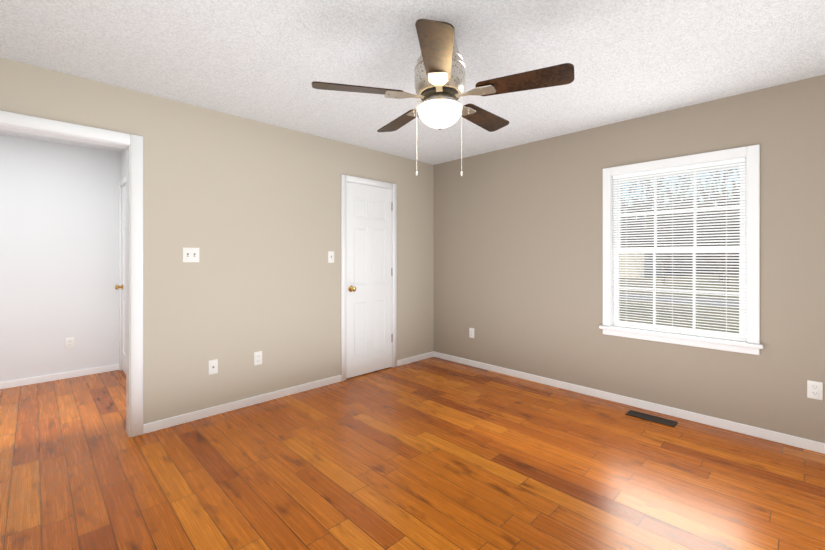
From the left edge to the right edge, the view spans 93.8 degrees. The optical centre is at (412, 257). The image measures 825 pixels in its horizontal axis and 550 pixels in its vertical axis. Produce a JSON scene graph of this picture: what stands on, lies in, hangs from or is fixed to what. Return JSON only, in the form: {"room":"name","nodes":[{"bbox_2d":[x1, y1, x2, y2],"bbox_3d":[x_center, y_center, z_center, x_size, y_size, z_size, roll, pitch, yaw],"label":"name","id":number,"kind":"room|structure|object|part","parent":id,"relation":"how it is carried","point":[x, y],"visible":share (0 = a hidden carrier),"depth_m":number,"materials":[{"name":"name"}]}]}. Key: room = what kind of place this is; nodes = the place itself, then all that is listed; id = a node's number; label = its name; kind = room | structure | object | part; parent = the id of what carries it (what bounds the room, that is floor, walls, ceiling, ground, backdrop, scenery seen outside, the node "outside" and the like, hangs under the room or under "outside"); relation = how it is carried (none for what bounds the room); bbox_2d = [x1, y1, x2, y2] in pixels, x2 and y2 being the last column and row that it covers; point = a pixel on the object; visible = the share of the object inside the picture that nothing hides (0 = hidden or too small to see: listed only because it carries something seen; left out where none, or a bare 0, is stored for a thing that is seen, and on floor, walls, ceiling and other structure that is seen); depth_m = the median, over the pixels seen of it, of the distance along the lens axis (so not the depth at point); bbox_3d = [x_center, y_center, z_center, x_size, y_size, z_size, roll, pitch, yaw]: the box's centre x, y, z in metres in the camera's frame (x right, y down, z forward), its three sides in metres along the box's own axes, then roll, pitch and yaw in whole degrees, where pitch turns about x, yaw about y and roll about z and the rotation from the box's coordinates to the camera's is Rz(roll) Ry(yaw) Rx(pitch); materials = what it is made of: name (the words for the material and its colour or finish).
{"room":"empty living room","nodes":[
{"label":"empty living room","id":0,"kind":"room"},
{"bbox_2d":[0,134,120,381],"bbox_3d":[-2.950,0.043,4.759,4.820,2.440,0.120,0,0,-44],"label":"wall","id":1,"kind":"structure","parent":0,"point":[59,241],"depth_m":3.98,"materials":[{"name":"white paint"}]},
{"bbox_2d":[0,364,118,388],"bbox_3d":[-3.914,1.229,3.731,1.763,0.068,0.026,0,0,-44],"label":"baseboard","id":2,"kind":"structure","parent":1,"relation":"attached to","point":[47,378],"depth_m":3.96,"materials":[{"name":"white wood"}]},
{"bbox_2d":[66,337,73,348],"bbox_3d":[-3.587,0.898,4.045,0.070,0.115,0.008,0,0,-44],"label":"outlet","id":3,"kind":"object","parent":1,"relation":"attached to","point":[69,342],"visible":1,"depth_m":4.04,"materials":[{"name":"white plastic"}]},
{"bbox_2d":[121,149,125,179],"bbox_3d":[-2.556,0.043,3.690,0.120,2.440,1.958,0,0,-44],"label":"wall","id":4,"kind":"structure","parent":0,"point":[123,163],"depth_m":4.21,"materials":[{"name":"white paint"}]},
{"bbox_2d":[115,185,125,373],"bbox_3d":[-3.015,0.237,4.052,0.105,2.032,0.694,0,0,-44],"label":"end door","id":5,"kind":"structure","parent":4,"relation":"in","point":[122,287],"depth_m":4.23,"materials":[{"name":"white wood"}]},
{"bbox_2d":[119,177,125,369],"bbox_3d":[-2.967,0.209,4.098,0.136,2.108,0.826,0,0,-44],"label":"door frame","id":6,"kind":"structure","parent":4,"relation":"attached to","point":[122,182],"depth_m":4.31,"materials":[{"name":"white wood"}]},
{"bbox_2d":[0,58,433,423],"bbox_3d":[-1.273,0.043,3.491,4.440,2.440,0.120,0,0,-44],"label":"wall","id":7,"kind":"structure","parent":0,"point":[250,209],"depth_m":3.22,"materials":[{"name":"beige paint"}]},
{"bbox_2d":[0,110,142,436],"bbox_3d":[-2.315,0.201,2.471,0.960,2.125,0.154,0,0,-44],"label":"trim","id":8,"kind":"structure","parent":7,"relation":"attached to","point":[131,144],"depth_m":2.71,"materials":[{"name":"white wood"}]},
{"bbox_2d":[183,247,198,261],"bbox_3d":[-1.702,-0.018,2.973,0.116,0.115,0.019,0,0,-44],"label":"double light switch","id":9,"kind":"object","parent":7,"relation":"attached to","point":[190,254],"visible":1,"depth_m":2.97,"materials":[{"name":"white plastic"}]},
{"bbox_2d":[208,359,217,374],"bbox_3d":[-1.591,0.877,3.085,0.070,0.115,0.013,0,0,-44],"label":"jack","id":10,"kind":"object","parent":7,"relation":"attached to","point":[212,366],"visible":1,"depth_m":3.08,"materials":[{"name":"white plastic"}]},
{"bbox_2d":[143,375,340,433],"bbox_3d":[-1.325,1.229,3.346,1.679,0.068,0.013,0,0,-44],"label":"baseboard","id":11,"kind":"structure","parent":7,"relation":"attached to","point":[192,416],"depth_m":3.19,"materials":[{"name":"white wood"}]},
{"bbox_2d":[254,351,261,365],"bbox_3d":[-1.334,0.873,3.340,0.070,0.115,0.008,0,0,-44],"label":"electrical outlet","id":12,"kind":"object","parent":7,"relation":"attached to","point":[258,358],"visible":1,"depth_m":3.34,"materials":[{"name":"white plastic"}]},
{"bbox_2d":[328,251,333,262],"bbox_3d":[-0.807,-0.003,3.850,0.070,0.115,0.019,0,0,-44],"label":"light switch","id":13,"kind":"object","parent":7,"relation":"attached to","point":[330,256],"visible":1,"depth_m":3.85,"materials":[{"name":"white plastic"}]},
{"bbox_2d":[346,182,391,378],"bbox_3d":[-0.448,0.237,4.195,0.630,2.032,0.105,0,0,-44],"label":"closet door","id":14,"kind":"structure","parent":7,"relation":"in","point":[368,279],"depth_m":4.19,"materials":[{"name":"white wood"}]},
{"bbox_2d":[341,174,396,380],"bbox_3d":[-0.497,0.209,4.240,0.755,2.108,0.136,0,0,-44],"label":"door frame","id":15,"kind":"structure","parent":7,"relation":"attached to","point":[362,181],"depth_m":4.09,"materials":[{"name":"white wood"}]},
{"bbox_2d":[397,351,434,365],"bbox_3d":[0.034,1.229,4.676,0.614,0.068,0.016,0,0,-44],"label":"baseboard","id":16,"kind":"structure","parent":7,"relation":"attached to","point":[431,354],"depth_m":4.67,"materials":[{"name":"white wood"}]},
{"bbox_2d":[0,357,824,549],"bbox_3d":[-0.731,1.313,2.580,4.940,0.100,6.340,0,0,-44],"label":"floor","id":17,"kind":"structure","parent":0,"point":[433,453],"depth_m":2.25,"materials":[{"name":"brown wood"}]},
{"bbox_2d":[625,410,677,426],"bbox_3d":[1.868,1.259,3.026,0.125,0.008,0.335,0,0,-44],"label":"floor vent","id":18,"kind":"object","parent":17,"relation":"in","point":[655,419],"visible":0.98,"depth_m":3.01,"materials":[{"name":"brown metal"}]},
{"bbox_2d":[0,0,824,164],"bbox_3d":[-0.731,-1.227,2.580,4.940,0.100,6.340,0,0,-44],"label":"ceiling","id":19,"kind":"structure","parent":0,"point":[267,61],"depth_m":2.24,"materials":[{"name":"white paint"}]},
{"bbox_2d":[312,19,573,175],"bbox_3d":[0.162,-0.792,2.033,1.211,0.770,1.244,0,0,-44],"label":"ceiling fan","id":20,"kind":"object","parent":19,"relation":"hanging from","point":[440,78],"visible":1,"depth_m":1.89,"materials":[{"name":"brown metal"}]},
{"bbox_3d":[0.142,-0.716,2.000,0.232,0.111,0.232,0,0,-44],"label":"lamp shade","id":21,"kind":"part","parent":20,"relation":"part of","materials":[{"name":"white glass"}]},
{"bbox_2d":[434,74,824,442],"bbox_3d":[1.718,0.043,3.524,0.120,2.440,4.261,0,0,-44],"label":"wall","id":22,"kind":"structure","parent":0,"point":[518,257],"depth_m":3.38,"materials":[{"name":"beige paint"}]},
{"bbox_2d":[469,328,473,337],"bbox_3d":[0.688,0.879,4.484,0.008,0.115,0.070,0,0,-44],"label":"electrical outlet","id":23,"kind":"object","parent":22,"relation":"attached to","point":[471,332],"visible":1,"depth_m":4.48,"materials":[{"name":"white plastic"}]},
{"bbox_2d":[435,352,824,453],"bbox_3d":[1.660,1.229,3.487,0.016,0.068,3.990,0,0,-44],"label":"baseboard","id":24,"kind":"structure","parent":22,"relation":"attached to","point":[798,442],"depth_m":3.12,"materials":[{"name":"white wood"}]},
{"bbox_2d":[599,144,763,354],"bbox_3d":[2.104,-0.052,3.113,0.185,1.476,1.084,0,0,-44],"label":"window","id":25,"kind":"structure","parent":22,"relation":"in","point":[751,344],"depth_m":2.98,"materials":[{"name":"white"}]},
{"bbox_2d":[613,158,745,340],"bbox_3d":[2.081,-0.056,3.091,0.032,1.319,0.886,0,0,-44],"label":"window blind","id":26,"kind":"object","parent":25,"relation":"attached to","point":[731,161],"visible":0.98,"depth_m":3.04,"materials":[{"name":"white plastic"}]},
{"bbox_3d":[2.119,-0.054,3.128,0.078,1.323,0.894,0,0,-44],"label":"window sash","id":27,"kind":"part","parent":25,"relation":"part of","materials":[{"name":"white plastic"}]},
{"bbox_2d":[807,380,822,399],"bbox_3d":[2.619,0.865,2.513,0.008,0.115,0.070,0,0,-44],"label":"electrical outlet","id":28,"kind":"object","parent":22,"relation":"attached to","point":[814,389],"visible":1,"depth_m":2.51,"materials":[{"name":"white plastic"}]},
{"label":"outside","id":29,"kind":"structure","parent":0,"visible":0},
{"bbox_2d":[620,274,738,332],"bbox_3d":[59.557,1.938,56.017,155.380,0.150,170.000,0,0,-44],"label":"ground","id":30,"kind":"structure","parent":29,"point":[624,318],"depth_m":14.33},
{"bbox_2d":[620,232,666,277],"bbox_3d":[20.432,-0.587,40.778,7.600,4.900,9.800,0,0,-44],"label":"house","id":31,"kind":"structure","parent":30,"relation":"on","point":[639,259],"depth_m":36.11,"materials":[{"name":"grey"}]},
{"bbox_2d":[620,293,738,306],"bbox_3d":[14.153,1.855,14.323,3.000,0.015,74.000,0,0,-44],"label":"road","id":32,"kind":"structure","parent":30,"relation":"on","point":[682,299],"depth_m":16.52,"materials":[{"name":"grey asphalt"}]},
{"bbox_2d":[621,169,739,274],"bbox_3d":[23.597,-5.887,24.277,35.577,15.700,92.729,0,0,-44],"label":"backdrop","id":33,"kind":"object","parent":30,"relation":"on","point":[687,229],"depth_m":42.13,"materials":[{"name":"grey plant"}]},
{"bbox_2d":[641,169,739,290],"bbox_3d":[20.991,-5.885,26.710,21.239,15.514,25.954,0,0,-44],"label":"trees","id":34,"kind":"object","parent":30,"relation":"on","point":[717,216],"depth_m":26.42,"materials":[{"name":"brown plant"}]}
]}

